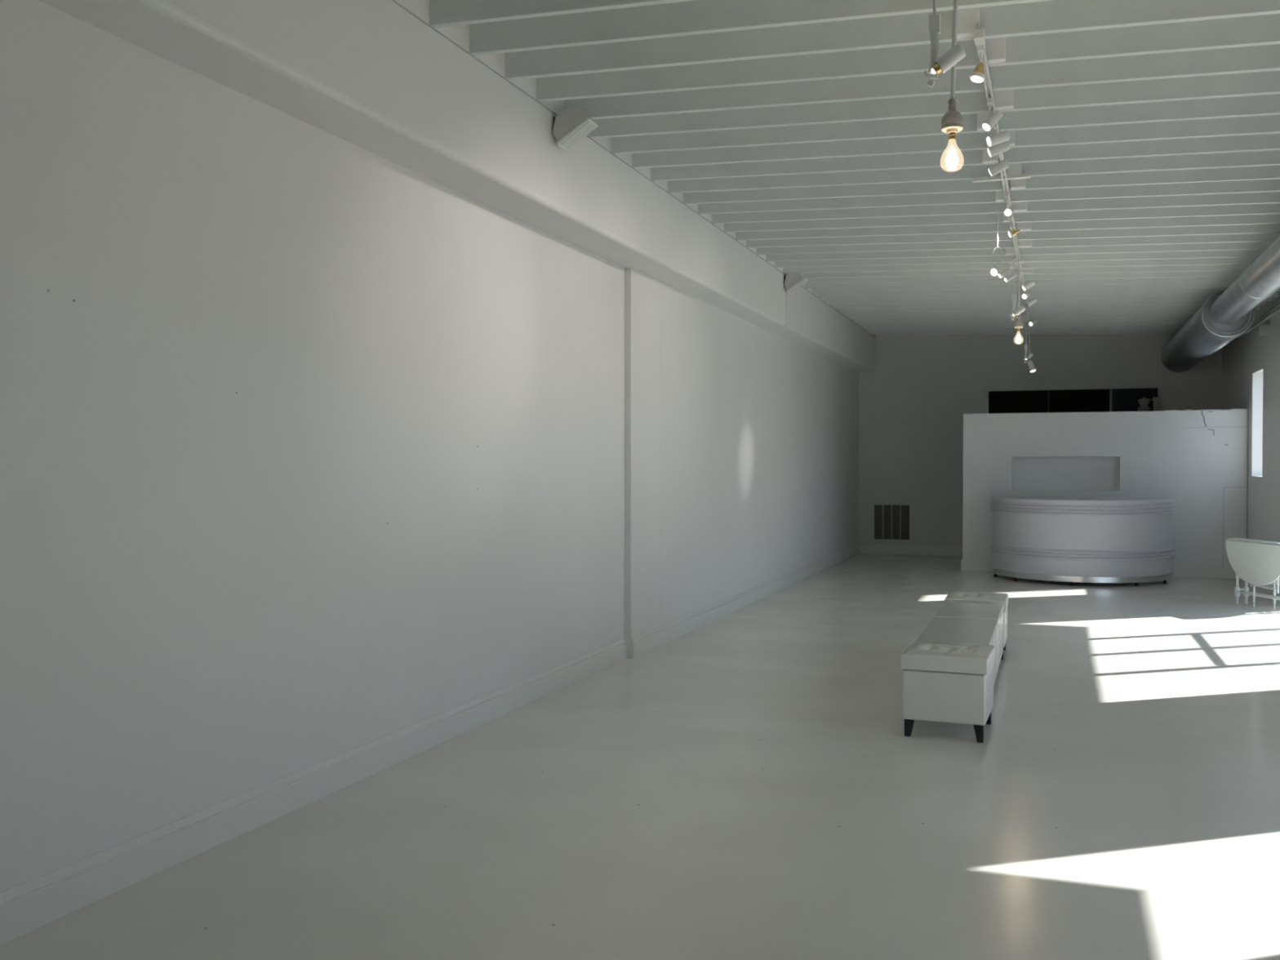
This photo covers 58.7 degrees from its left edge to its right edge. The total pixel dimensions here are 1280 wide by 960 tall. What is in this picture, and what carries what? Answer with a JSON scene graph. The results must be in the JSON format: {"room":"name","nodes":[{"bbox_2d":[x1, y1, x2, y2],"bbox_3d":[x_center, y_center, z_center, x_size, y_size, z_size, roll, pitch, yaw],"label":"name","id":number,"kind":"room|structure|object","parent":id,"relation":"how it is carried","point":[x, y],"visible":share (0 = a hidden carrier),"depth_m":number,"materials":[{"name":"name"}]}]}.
{"room":"art gallery","nodes":[
{"label":"art gallery","id":0,"kind":"room"},
{"bbox_2d":[0,0,624,892],"bbox_3d":[-2.219,-0.558,3.833,0.202,4.200,11.700,0,1,20],"label":"wall","id":1,"kind":"structure","parent":0,"point":[312,442],"depth_m":4.93,"materials":[{"name":"white paint"}]},
{"bbox_2d":[0,637,627,944],"bbox_3d":[-2.115,1.460,3.826,0.022,0.165,11.700,0,1,20],"label":"baseboard","id":2,"kind":"structure","parent":1,"relation":"attached to","point":[28,906],"depth_m":4.95,"materials":[{"name":"white paint"}]},
{"bbox_2d":[0,553,1279,959],"bbox_3d":[2.529,1.525,8.256,6.320,0.100,23.600,0,1,20],"label":"floor","id":3,"kind":"structure","parent":0,"point":[749,784],"depth_m":5.12,"materials":[{"name":"white paint"}]},
{"bbox_2d":[901,640,995,742],"bbox_3d":[1.852,1.248,6.816,0.480,0.498,0.560,0,1,22],"label":"storage ottoman","id":4,"kind":"object","parent":3,"relation":"on","point":[953,682],"visible":1,"depth_m":6.58,"materials":[{"name":"white leather"}]},
{"bbox_2d":[916,617,998,685],"bbox_3d":[2.170,1.252,7.733,0.450,0.462,1.260,0,1,20],"label":"storage bench","id":5,"kind":"object","parent":3,"relation":"on","point":[959,630],"visible":0.34,"depth_m":7.75,"materials":[{"name":"white leather"}]},
{"bbox_2d":[935,601,1004,670],"bbox_3d":[2.560,1.236,8.804,0.450,0.462,0.940,0,1,20],"label":"storage bench","id":6,"kind":"object","parent":3,"relation":"on","point":[950,609],"visible":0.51,"depth_m":8.73,"materials":[{"name":"white leather"}]},
{"bbox_2d":[944,591,1008,659],"bbox_3d":[2.831,1.206,9.556,0.480,0.498,0.560,0,1,20],"label":"storage ottoman","id":7,"kind":"object","parent":3,"relation":"on","point":[953,596],"visible":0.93,"depth_m":9.37,"materials":[{"name":"white leather"}]},
{"bbox_2d":[990,496,1175,586],"bbox_3d":[5.925,0.807,15.335,2.396,1.120,1.353,0,1,22],"label":"reception desk","id":8,"kind":"object","parent":3,"relation":"on","point":[1086,540],"depth_m":14.81,"materials":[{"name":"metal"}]},
{"bbox_2d":[991,496,1174,504],"bbox_3d":[5.926,0.277,15.330,2.386,0.060,1.348,0,1,22],"label":"countertop","id":9,"kind":"structure","parent":8,"relation":"on","point":[1028,500],"depth_m":14.98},
{"bbox_2d":[1226,537,1279,608],"bbox_3d":[6.878,1.042,12.526,0.214,0.736,1.040,0,1,-7],"label":"table","id":10,"kind":"object","parent":3,"relation":"on","point":[1255,562],"visible":1,"depth_m":12.54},
{"bbox_2d":[624,267,858,657],"bbox_3d":[1.775,-0.723,14.723,0.255,4.200,11.500,0,1,20],"label":"wall","id":11,"kind":"structure","parent":0,"point":[741,438],"depth_m":11.72,"materials":[{"name":"white paint"}]},
{"bbox_2d":[37,0,875,372],"bbox_3d":[-0.003,-2.184,9.121,0.370,0.910,23.200,0,1,20],"label":"soffit","id":12,"kind":"structure","parent":11,"relation":"attached to","point":[371,75],"depth_m":6.03,"materials":[{"name":"white paint"}]},
{"bbox_2d":[552,105,598,151],"bbox_3d":[-0.406,-2.200,7.091,0.260,0.242,0.150,0,1,20],"label":"wall speaker","id":13,"kind":"object","parent":12,"relation":"attached to","point":[571,126],"visible":1,"depth_m":7.04,"materials":[{"name":"grey plastic"}]},
{"bbox_2d":[560,121,595,149],"bbox_3d":[-0.383,-2.144,7.084,0.190,0.124,0.120,0,1,20],"label":"grille","id":14,"kind":"object","parent":13,"relation":"attached to","point":[571,132],"depth_m":7.05,"materials":[{"name":"white metal"}]},
{"bbox_2d":[391,0,875,337],"bbox_3d":[0.169,-2.322,9.057,0.016,0.005,23.200,0,1,20],"label":"seam","id":15,"kind":"structure","parent":12,"relation":"attached to","point":[395,2],"depth_m":7.08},
{"bbox_2d":[784,275,787,326],"bbox_3d":[1.706,-2.087,13.280,0.038,0.590,0.060,0,1,20],"label":"trim","id":16,"kind":"structure","parent":12,"relation":"attached to","point":[786,292],"depth_m":13.25,"materials":[{"name":"white paint"}]},
{"bbox_2d":[783,272,808,293],"bbox_3d":[1.801,-2.292,13.151,0.260,0.242,0.150,0,1,20],"label":"wall speaker","id":17,"kind":"object","parent":12,"relation":"attached to","point":[792,282],"visible":0.96,"depth_m":13.10,"materials":[{"name":"grey plastic"}]},
{"bbox_2d":[789,280,806,293],"bbox_3d":[1.824,-2.236,13.144,0.190,0.124,0.120,0,1,20],"label":"grille","id":18,"kind":"object","parent":17,"relation":"attached to","point":[793,284],"depth_m":13.10,"materials":[{"name":"white metal"}]},
{"bbox_2d":[631,543,859,658],"bbox_3d":[1.905,1.295,14.706,0.022,0.165,11.500,0,1,20],"label":"baseboard","id":19,"kind":"structure","parent":11,"relation":"attached to","point":[644,642],"depth_m":11.86,"materials":[{"name":"white paint"}]},
{"bbox_2d":[858,333,1222,546],"bbox_3d":[6.579,-0.791,19.198,6.220,4.200,0.200,0,1,20],"label":"wall","id":20,"kind":"structure","parent":0,"point":[912,408],"depth_m":19.55,"materials":[{"name":"grey paint"}]},
{"bbox_2d":[873,503,910,541],"bbox_3d":[4.404,0.738,19.896,0.640,0.650,0.020,0,1,20],"label":"air vent","id":21,"kind":"object","parent":20,"relation":"in","point":[891,522],"visible":1,"depth_m":19.89,"materials":[{"name":"metal"}]},
{"bbox_2d":[859,543,962,555],"bbox_3d":[6.568,1.228,19.115,5.723,0.165,0.022,0,1,20],"label":"baseboard","id":22,"kind":"structure","parent":20,"relation":"attached to","point":[864,548],"depth_m":19.78,"materials":[{"name":"white paint"}]},
{"bbox_2d":[986,387,1158,413],"bbox_3d":[7.101,-1.090,18.770,2.650,0.810,0.240,0,1,20],"label":"window","id":23,"kind":"structure","parent":20,"relation":"in","point":[1146,399],"depth_m":18.83,"materials":[{"name":"black glass"}]},
{"bbox_2d":[960,408,1248,579],"bbox_3d":[6.589,0.182,16.335,3.792,2.341,0.242,0,1,20],"label":"wall partition","id":24,"kind":"structure","parent":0,"point":[1197,459],"depth_m":16.11,"materials":[{"name":"white paint"}]},
{"bbox_2d":[1221,292,1279,542],"bbox_3d":[5.395,-0.609,7.179,0.220,4.200,23.200,0,1,20],"label":"wall","id":25,"kind":"structure","parent":0,"point":[1251,362],"depth_m":14.86,"materials":[{"name":"white paint"}]},
{"bbox_2d":[1257,324,1270,336],"bbox_3d":[7.745,-1.855,14.128,0.130,0.120,0.100,0,1,20],"label":"junction box","id":26,"kind":"object","parent":25,"relation":"attached to","point":[1262,331],"visible":1,"depth_m":14.08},
{"bbox_2d":[1258,584,1279,596],"bbox_3d":[7.751,1.305,14.033,0.022,0.165,3.305,0,1,20],"label":"baseboard","id":27,"kind":"structure","parent":25,"relation":"attached to","point":[1268,590],"depth_m":13.81,"materials":[{"name":"white paint"}]},
{"bbox_2d":[1259,302,1279,319],"bbox_3d":[4.551,-1.911,5.338,0.032,0.032,19.200,0,1,20],"label":"conduit","id":28,"kind":"object","parent":25,"relation":"attached to","point":[1275,307],"visible":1,"depth_m":13.68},
{"bbox_2d":[1272,297,1279,303],"bbox_3d":[4.397,-1.975,4.915,0.028,0.028,18.300,0,1,20],"label":"conduit","id":29,"kind":"object","parent":25,"relation":"attached to","point":[1278,298],"visible":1,"depth_m":13.29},
{"bbox_3d":[2.610,-2.531,8.271,6.220,0.330,23.400,0,1,20],"label":"ceiling","id":30,"kind":"structure","parent":0,"visible":0},
{"bbox_2d":[429,0,694,27],"bbox_3d":[1.513,-2.292,4.779,5.450,0.462,0.042,0,1,20],"label":"joist","id":31,"kind":"object","parent":30,"relation":"attached to","point":[442,13],"visible":1,"depth_m":5.54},
{"bbox_2d":[469,0,1053,55],"bbox_3d":[1.656,-2.298,5.170,5.450,0.462,0.042,0,1,20],"label":"joist","id":32,"kind":"object","parent":30,"relation":"attached to","point":[696,16],"visible":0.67,"depth_m":5.68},
{"bbox_2d":[504,0,1279,79],"bbox_3d":[1.798,-2.304,5.561,5.450,0.462,0.042,0,1,20],"label":"joist","id":33,"kind":"object","parent":30,"relation":"attached to","point":[1053,16],"visible":0.75,"depth_m":5.79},
{"bbox_2d":[956,7,979,38],"bbox_3d":[1.603,-2.274,5.578,0.117,0.186,0.059,0,1,20],"label":"board","id":34,"kind":"object","parent":33,"relation":"attached to","point":[968,20],"visible":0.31,"depth_m":5.55,"materials":[{"name":"white wood"}]},
{"bbox_2d":[536,13,1279,102],"bbox_3d":[1.940,-2.310,5.952,5.450,0.462,0.042,0,1,20],"label":"joist","id":35,"kind":"object","parent":30,"relation":"attached to","point":[1264,29],"visible":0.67,"depth_m":6.12,"materials":[{"name":"paint"}]},
{"bbox_2d":[985,37,1005,63],"bbox_3d":[1.846,-2.275,5.932,0.117,0.186,0.059,0,1,20],"label":"board","id":36,"kind":"object","parent":35,"relation":"attached to","point":[995,47],"visible":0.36,"depth_m":5.90,"materials":[{"name":"white wood"}]},
{"bbox_2d":[973,28,1031,328],"bbox_3d":[3.801,-2.247,11.434,0.048,0.040,12.650,0,1,20],"label":"track","id":37,"kind":"object","parent":35,"relation":"attached to","point":[979,34],"visible":0.68,"depth_m":6.63,"materials":[{"name":"white metal"}]},
{"bbox_2d":[969,44,985,82],"bbox_3d":[1.677,-2.062,5.647,0.075,0.170,0.089,0,1,20],"label":"track spotlight","id":38,"kind":"object","parent":37,"relation":"hanging from","point":[978,75],"visible":1,"depth_m":5.62,"materials":[{"name":"white metal"}]},
{"bbox_2d":[982,97,1002,130],"bbox_3d":[1.997,-2.069,6.460,0.118,0.180,0.075,0,1,-17],"label":"track spotlight","id":39,"kind":"object","parent":37,"relation":"hanging from","point":[997,115],"visible":1,"depth_m":6.43,"materials":[{"name":"white metal"}]},
{"bbox_2d":[986,111,1009,146],"bbox_3d":[2.108,-2.064,6.702,0.130,0.198,0.081,0,1,1],"label":"track spotlight","id":40,"kind":"object","parent":37,"relation":"hanging from","point":[997,138],"visible":0.8,"depth_m":6.67,"materials":[{"name":"white metal"}]},
{"bbox_2d":[987,123,1009,156],"bbox_3d":[2.183,-2.067,6.918,0.130,0.198,0.079,0,1,20],"label":"track spotlight","id":41,"kind":"object","parent":37,"relation":"hanging from","point":[996,149],"visible":0.84,"depth_m":6.89,"materials":[{"name":"white metal"}]},
{"bbox_2d":[988,154,1009,176],"bbox_3d":[2.339,-2.080,7.410,0.131,0.188,0.083,0,1,20],"label":"track spotlight","id":42,"kind":"object","parent":37,"relation":"hanging from","point":[1003,165],"visible":0.77,"depth_m":7.39,"materials":[{"name":"white metal"}]},
{"bbox_2d":[1004,191,1015,216],"bbox_3d":[2.824,-2.100,8.679,0.082,0.185,0.129,0,1,20],"label":"track spotlight","id":43,"kind":"object","parent":37,"relation":"hanging from","point":[1011,209],"visible":1,"depth_m":8.66,"materials":[{"name":"white metal"}]},
{"bbox_2d":[1008,214,1020,237],"bbox_3d":[3.115,-2.109,9.464,0.096,0.191,0.083,0,1,20],"label":"track spotlight","id":44,"kind":"object","parent":37,"relation":"hanging from","point":[1011,233],"visible":0.97,"depth_m":9.45,"materials":[{"name":"white metal"}]},
{"bbox_2d":[1009,257,1025,320],"bbox_3d":[3.809,-1.921,11.463,0.149,0.625,0.056,0,1,12],"label":"spotlight","id":45,"kind":"object","parent":37,"relation":"hanging from","point":[1021,308],"visible":0.98,"depth_m":11.46,"materials":[{"name":"white"}]},
{"bbox_2d":[1013,260,1024,344],"bbox_3d":[3.865,-1.809,11.604,0.104,0.846,0.104,0,1,20],"label":"pendant bulb","id":46,"kind":"object","parent":37,"relation":"hanging from","point":[1018,324],"visible":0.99,"depth_m":11.59,"materials":[{"name":"white"}]},
{"bbox_2d":[1013,315,1022,328],"bbox_3d":[3.865,-1.613,11.607,0.089,0.138,0.089,0,1,20],"label":"socket","id":47,"kind":"object","parent":46,"relation":"attached to","point":[1018,324],"depth_m":11.58,"materials":[{"name":"metal"}]},
{"bbox_2d":[1021,282,1031,298],"bbox_3d":[4.427,-2.165,13.040,0.110,0.187,0.129,0,1,20],"label":"track spotlight","id":48,"kind":"object","parent":37,"relation":"hanging from","point":[1026,295],"visible":0.95,"depth_m":13.02,"materials":[{"name":"white metal"}]},
{"bbox_2d":[1019,273,1035,290],"bbox_3d":[4.217,-2.156,12.391,0.160,0.185,0.087,0,1,20],"label":"track spotlight","id":49,"kind":"object","parent":37,"relation":"hanging from","point":[1031,283],"visible":0.87,"depth_m":12.36,"materials":[{"name":"white metal"}]},
{"bbox_2d":[1023,319,1032,363],"bbox_3d":[5.589,-1.996,16.371,0.149,0.625,0.056,0,1,-23],"label":"spotlight","id":50,"kind":"object","parent":37,"relation":"hanging from","point":[1026,357],"visible":0.97,"depth_m":16.35,"materials":[{"name":"white"}]},
{"bbox_2d":[1023,291,1037,306],"bbox_3d":[4.700,-2.176,13.702,0.170,0.185,0.083,0,1,20],"label":"track spotlight","id":51,"kind":"object","parent":37,"relation":"hanging from","point":[1033,300],"visible":0.85,"depth_m":13.67,"materials":[{"name":"white metal"}]},
{"bbox_2d":[1027,315,1035,372],"bbox_3d":[5.467,-1.901,15.860,0.093,0.799,0.130,0,1,-20],"label":"spotlight","id":52,"kind":"object","parent":37,"relation":"hanging from","point":[1030,363],"visible":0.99,"depth_m":15.85,"materials":[{"name":"white"}]},
{"bbox_2d":[1026,312,1037,325],"bbox_3d":[5.382,-2.204,15.612,0.146,0.187,0.123,0,1,20],"label":"track spotlight","id":53,"kind":"object","parent":37,"relation":"hanging from","point":[1033,322],"visible":1,"depth_m":15.59,"materials":[{"name":"white metal"}]},
{"bbox_2d":[564,44,1279,119],"bbox_3d":[2.083,-2.316,6.343,5.450,0.462,0.042,0,1,20],"label":"joist","id":54,"kind":"object","parent":30,"relation":"attached to","point":[1263,58],"visible":0.33,"depth_m":6.46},
{"bbox_2d":[589,70,1279,138],"bbox_3d":[2.225,-2.322,6.734,5.450,0.462,0.042,0,1,20],"label":"joist","id":55,"kind":"object","parent":30,"relation":"attached to","point":[1267,82],"visible":0.44,"depth_m":6.87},
{"bbox_2d":[993,89,1013,110],"bbox_3d":[2.140,-2.287,6.710,0.124,0.186,0.059,0,1,20],"label":"board","id":56,"kind":"object","parent":55,"relation":"attached to","point":[1004,99],"visible":0.49,"depth_m":6.68,"materials":[{"name":"white wood"}]},
{"bbox_2d":[924,0,965,87],"bbox_3d":[1.128,-1.808,4.204,0.149,0.699,0.056,0,1,12],"label":"spotlight","id":57,"kind":"object","parent":30,"relation":"hanging from","point":[955,54],"visible":1,"depth_m":4.20,"materials":[{"name":"white"}]},
{"bbox_2d":[611,93,1279,154],"bbox_3d":[2.367,-2.328,7.125,5.450,0.462,0.042,0,1,20],"label":"joist","id":58,"kind":"object","parent":30,"relation":"attached to","point":[1261,104],"visible":0.33,"depth_m":7.27,"materials":[{"name":"paint"}]},
{"bbox_2d":[977,112,991,130],"bbox_3d":[2.168,-2.298,7.143,0.093,0.186,0.059,0,1,20],"label":"board","id":59,"kind":"object","parent":58,"relation":"attached to","point":[981,117],"visible":0.26,"depth_m":7.12,"materials":[{"name":"white wood"}]},
{"bbox_2d":[940,0,964,172],"bbox_3d":[1.303,-1.724,4.703,0.103,0.884,0.128,0,1,-25],"label":"pendant bulb","id":60,"kind":"object","parent":30,"relation":"hanging from","point":[952,122],"visible":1,"depth_m":4.70,"materials":[{"name":"white"}]},
{"bbox_2d":[941,98,963,133],"bbox_3d":[1.296,-1.509,4.721,0.089,0.138,0.089,0,1,20],"label":"socket","id":61,"kind":"object","parent":60,"relation":"attached to","point":[952,122],"depth_m":4.70,"materials":[{"name":"ceramic"}]},
{"bbox_2d":[631,114,1279,168],"bbox_3d":[2.510,-2.333,7.515,5.450,0.462,0.042,0,1,20],"label":"joist","id":62,"kind":"object","parent":30,"relation":"attached to","point":[1266,124],"visible":0.33,"depth_m":7.63,"materials":[{"name":"paint"}]},
{"bbox_2d":[1000,130,1014,146],"bbox_3d":[2.406,-2.300,7.499,0.123,0.186,0.059,0,1,20],"label":"board","id":63,"kind":"object","parent":62,"relation":"attached to","point":[1011,141],"visible":0.22,"depth_m":7.46,"materials":[{"name":"white wood"}]},
{"bbox_2d":[650,133,1279,181],"bbox_3d":[2.652,-2.339,7.906,5.450,0.462,0.042,0,1,20],"label":"joist","id":64,"kind":"object","parent":30,"relation":"attached to","point":[1262,142],"visible":0.33,"depth_m":8.00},
{"bbox_2d":[982,149,998,163],"bbox_3d":[2.449,-2.310,7.926,0.115,0.186,0.059,0,1,20],"label":"board","id":65,"kind":"object","parent":64,"relation":"attached to","point":[987,158],"visible":0.26,"depth_m":7.91,"materials":[{"name":"white wood"}]},
{"bbox_2d":[667,150,1279,193],"bbox_3d":[2.794,-2.345,8.297,5.450,0.462,0.042,0,1,20],"label":"joist","id":66,"kind":"object","parent":30,"relation":"attached to","point":[1270,157],"visible":0.33,"depth_m":8.40,"materials":[{"name":"paint"}]},
{"bbox_2d":[973,173,1030,182],"bbox_3d":[2.640,-2.206,8.307,0.400,0.025,0.050,0,1,20],"label":"board","id":67,"kind":"object","parent":66,"relation":"attached to","point":[1025,175],"visible":0.86,"depth_m":8.29,"materials":[{"name":"white wood"}]},
{"bbox_2d":[1006,163,1021,174],"bbox_3d":[2.720,-2.310,8.270,0.100,0.186,0.059,0,1,20],"label":"board","id":68,"kind":"object","parent":66,"relation":"attached to","point":[1015,168],"visible":0.46,"depth_m":8.24,"materials":[{"name":"white wood"}]},
{"bbox_2d":[684,164,1279,204],"bbox_3d":[2.937,-2.351,8.688,5.450,0.462,0.042,0,1,20],"label":"joist","id":69,"kind":"object","parent":30,"relation":"attached to","point":[1262,172],"visible":0.33,"depth_m":8.77,"materials":[{"name":"paint"}]},
{"bbox_2d":[1010,178,1025,189],"bbox_3d":[2.878,-2.315,8.655,0.104,0.186,0.059,0,1,20],"label":"board","id":70,"kind":"object","parent":69,"relation":"attached to","point":[1019,183],"visible":0.44,"depth_m":8.63,"materials":[{"name":"white wood"}]},
{"bbox_2d":[697,178,1279,214],"bbox_3d":[3.079,-2.357,9.079,5.450,0.462,0.042,0,1,20],"label":"joist","id":71,"kind":"object","parent":30,"relation":"attached to","point":[1259,185],"visible":0.33,"depth_m":9.14,"materials":[{"name":"wood"}]},
{"bbox_2d":[995,191,1004,201],"bbox_3d":[2.880,-2.328,9.097,0.066,0.186,0.059,0,1,20],"label":"board","id":72,"kind":"object","parent":71,"relation":"attached to","point":[1000,197],"visible":0.44,"depth_m":9.07,"materials":[{"name":"white wood"}]},
{"bbox_2d":[711,191,1279,223],"bbox_3d":[3.221,-2.363,9.470,5.450,0.462,0.042,0,1,20],"label":"joist","id":73,"kind":"object","parent":30,"relation":"attached to","point":[1266,197],"visible":0.33,"depth_m":9.53,"materials":[{"name":"paint"}]},
{"bbox_2d":[990,212,1017,281],"bbox_3d":[3.050,-1.946,9.529,0.213,0.582,0.115,0,1,20],"label":"pendant light","id":74,"kind":"object","parent":73,"relation":"hanging from","point":[997,270],"visible":1,"depth_m":9.51,"materials":[{"name":"white"}]},
{"bbox_2d":[1011,201,1026,212],"bbox_3d":[3.149,-2.328,9.442,0.123,0.186,0.059,0,1,20],"label":"board","id":75,"kind":"object","parent":73,"relation":"attached to","point":[1020,206],"visible":0.24,"depth_m":9.42,"materials":[{"name":"white wood"}]},
{"bbox_2d":[724,203,1279,232],"bbox_3d":[3.364,-2.369,9.861,5.450,0.462,0.042,0,1,20],"label":"joist","id":76,"kind":"object","parent":30,"relation":"attached to","point":[1269,208],"visible":0.33,"depth_m":9.87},
{"bbox_2d":[1003,213,1009,222],"bbox_3d":[3.196,-2.338,9.867,0.080,0.186,0.059,0,1,20],"label":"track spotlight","id":77,"kind":"object","parent":76,"relation":"attached to","point":[1006,219],"visible":0.27,"depth_m":9.85,"materials":[{"name":"white metal"}]},
{"bbox_2d":[735,213,1279,239],"bbox_3d":[3.506,-2.375,10.251,5.450,0.462,0.042,0,1,20],"label":"joist","id":78,"kind":"object","parent":30,"relation":"attached to","point":[1268,219],"visible":0.33,"depth_m":10.24,"materials":[{"name":"paint"}]},
{"bbox_2d":[1017,222,1031,231],"bbox_3d":[3.451,-2.339,10.217,0.120,0.186,0.059,0,1,20],"label":"board","id":79,"kind":"object","parent":78,"relation":"attached to","point":[1023,226],"visible":0.24,"depth_m":10.19,"materials":[{"name":"white wood"}]},
{"bbox_2d":[746,223,1279,248],"bbox_3d":[3.648,-2.381,10.642,5.450,0.462,0.042,0,1,20],"label":"joist","id":80,"kind":"object","parent":30,"relation":"attached to","point":[1270,228],"visible":0.33,"depth_m":10.64,"materials":[{"name":"paint"}]},
{"bbox_2d":[756,232,1279,254],"bbox_3d":[3.791,-2.387,11.033,5.450,0.462,0.042,0,1,20],"label":"joist","id":81,"kind":"object","parent":30,"relation":"attached to","point":[1245,237],"visible":0.33,"depth_m":11.00,"materials":[{"name":"paint"}]},
{"bbox_2d":[1018,240,1031,247],"bbox_3d":[3.726,-2.351,11.002,0.120,0.186,0.059,0,1,20],"label":"board","id":82,"kind":"object","parent":81,"relation":"attached to","point":[1022,243],"visible":0.4,"depth_m":10.98,"materials":[{"name":"white wood"}]},
{"bbox_2d":[765,241,1273,261],"bbox_3d":[3.933,-2.393,11.424,5.450,0.462,0.042,0,1,20],"label":"joist","id":83,"kind":"object","parent":30,"relation":"attached to","point":[1253,245],"visible":0.33,"depth_m":11.40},
{"bbox_2d":[1005,248,1015,255],"bbox_3d":[3.739,-2.363,11.440,0.115,0.186,0.059,0,1,20],"label":"board","id":84,"kind":"object","parent":83,"relation":"attached to","point":[1008,251],"visible":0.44,"depth_m":11.42,"materials":[{"name":"white wood"}]},
{"bbox_2d":[774,249,1265,267],"bbox_3d":[4.075,-2.399,11.815,5.450,0.462,0.042,0,1,20],"label":"joist","id":85,"kind":"object","parent":30,"relation":"attached to","point":[1239,253],"visible":0.33,"depth_m":11.80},
{"bbox_2d":[782,257,1257,273],"bbox_3d":[4.218,-2.405,12.206,5.450,0.462,0.042,0,1,20],"label":"joist","id":86,"kind":"object","parent":30,"relation":"attached to","point":[1236,260],"visible":0.33,"depth_m":12.18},
{"bbox_2d":[1009,262,1017,268],"bbox_3d":[4.024,-2.375,12.222,0.095,0.186,0.059,0,1,20],"label":"board","id":87,"kind":"object","parent":86,"relation":"attached to","point":[1011,264],"visible":0.19,"depth_m":12.20,"materials":[{"name":"white wood"}]},
{"bbox_2d":[844,310,1197,316],"bbox_3d":[5.641,-2.464,16.114,5.450,0.462,0.042,0,1,20],"label":"joist","id":88,"kind":"object","parent":30,"relation":"attached to","point":[1089,313],"visible":0.21,"depth_m":16.16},
{"bbox_2d":[804,276,1238,288],"bbox_3d":[4.645,-2.422,13.378,5.450,0.462,0.042,0,1,20],"label":"joist","id":89,"kind":"object","parent":30,"relation":"attached to","point":[1211,279],"visible":0.33,"depth_m":13.38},
{"bbox_2d":[849,314,1193,319],"bbox_3d":[5.784,-2.470,16.505,5.450,0.462,0.042,0,1,20],"label":"joist","id":90,"kind":"object","parent":30,"relation":"attached to","point":[1154,316],"visible":0.21,"depth_m":16.52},
{"bbox_2d":[854,318,1189,323],"bbox_3d":[5.926,-2.476,16.896,5.450,0.462,0.042,0,1,20],"label":"joist","id":91,"kind":"object","parent":30,"relation":"attached to","point":[1072,320],"visible":0.21,"depth_m":16.95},
{"bbox_2d":[812,282,1232,293],"bbox_3d":[4.787,-2.428,13.769,5.450,0.462,0.042,0,1,20],"label":"joist","id":92,"kind":"object","parent":30,"relation":"attached to","point":[1203,285],"visible":0.33,"depth_m":13.76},
{"bbox_2d":[858,321,1186,326],"bbox_3d":[6.068,-2.482,17.287,5.450,0.462,0.042,0,1,20],"label":"joist","id":93,"kind":"object","parent":30,"relation":"attached to","point":[1089,322],"visible":0.21,"depth_m":17.31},
{"bbox_2d":[862,324,1183,328],"bbox_3d":[6.211,-2.488,17.677,5.450,0.462,0.042,0,1,20],"label":"joist","id":94,"kind":"object","parent":30,"relation":"attached to","point":[1077,326],"visible":0.21,"depth_m":17.80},
{"bbox_2d":[866,328,1180,331],"bbox_3d":[6.353,-2.494,18.068,5.450,0.462,0.042,0,1,20],"label":"joist","id":95,"kind":"object","parent":30,"relation":"attached to","point":[1014,329],"visible":0.21,"depth_m":18.03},
{"bbox_2d":[1160,235,1279,372],"bbox_3d":[5.224,-1.859,8.809,0.572,0.572,20.180,0,1,20],"label":"ventilation duct","id":96,"kind":"object","parent":95,"relation":"hanging from","point":[1227,314],"visible":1,"depth_m":13.12,"materials":[{"name":"metal"}]},
{"bbox_2d":[870,331,1177,334],"bbox_3d":[6.495,-2.499,18.459,5.450,0.462,0.042,0,1,20],"label":"joist","id":97,"kind":"object","parent":30,"relation":"attached to","point":[871,332],"visible":0.21,"depth_m":18.62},
{"bbox_2d":[804,270,1244,284],"bbox_3d":[4.503,-2.417,12.987,5.450,0.462,0.042,0,1,20],"label":"joist","id":98,"kind":"object","parent":30,"relation":"attached to","point":[1197,273],"visible":0.11,"depth_m":12.96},
{"bbox_2d":[801,263,1251,278],"bbox_3d":[4.360,-2.410,12.596,5.450,0.462,0.042,0,1,20],"label":"joist","id":99,"kind":"object","parent":30,"relation":"attached to","point":[1208,267],"visible":0.11,"depth_m":12.52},
{"bbox_2d":[817,288,1279,297],"bbox_3d":[4.929,-2.434,14.160,5.450,0.462,0.042,0,1,20],"label":"joist","id":100,"kind":"object","parent":30,"relation":"attached to","point":[1171,291],"visible":0.33,"depth_m":14.18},
{"bbox_2d":[840,306,1259,313],"bbox_3d":[5.499,-2.458,15.723,5.450,0.462,0.042,0,1,20],"label":"joist","id":101,"kind":"object","parent":30,"relation":"attached to","point":[1257,308],"visible":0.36,"depth_m":15.72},
{"bbox_2d":[835,302,1265,309],"bbox_3d":[5.356,-2.452,15.332,5.450,0.462,0.042,0,1,20],"label":"joist","id":102,"kind":"object","parent":30,"relation":"attached to","point":[1185,304],"visible":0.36,"depth_m":15.32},
{"bbox_2d":[830,297,1271,306],"bbox_3d":[5.214,-2.446,14.941,5.450,0.462,0.042,0,1,20],"label":"joist","id":103,"kind":"object","parent":30,"relation":"attached to","point":[1153,300],"visible":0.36,"depth_m":14.98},
{"bbox_2d":[824,292,1277,302],"bbox_3d":[5.072,-2.440,14.551,5.450,0.462,0.042,0,1,20],"label":"joist","id":104,"kind":"object","parent":30,"relation":"attached to","point":[1173,295],"visible":0.29,"depth_m":14.55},
{"bbox_3d":[-1.427,-0.458,-2.787,6.220,4.200,0.200,0,1,20],"label":"wall","id":105,"kind":"structure","parent":0,"visible":0},
{"bbox_2d":[1244,306,1279,333],"bbox_3d":[4.667,-1.833,5.776,0.040,0.040,20.100,0,1,20],"label":"conduit","id":106,"kind":"object","parent":105,"relation":"attached to","point":[1277,310],"visible":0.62,"depth_m":13.81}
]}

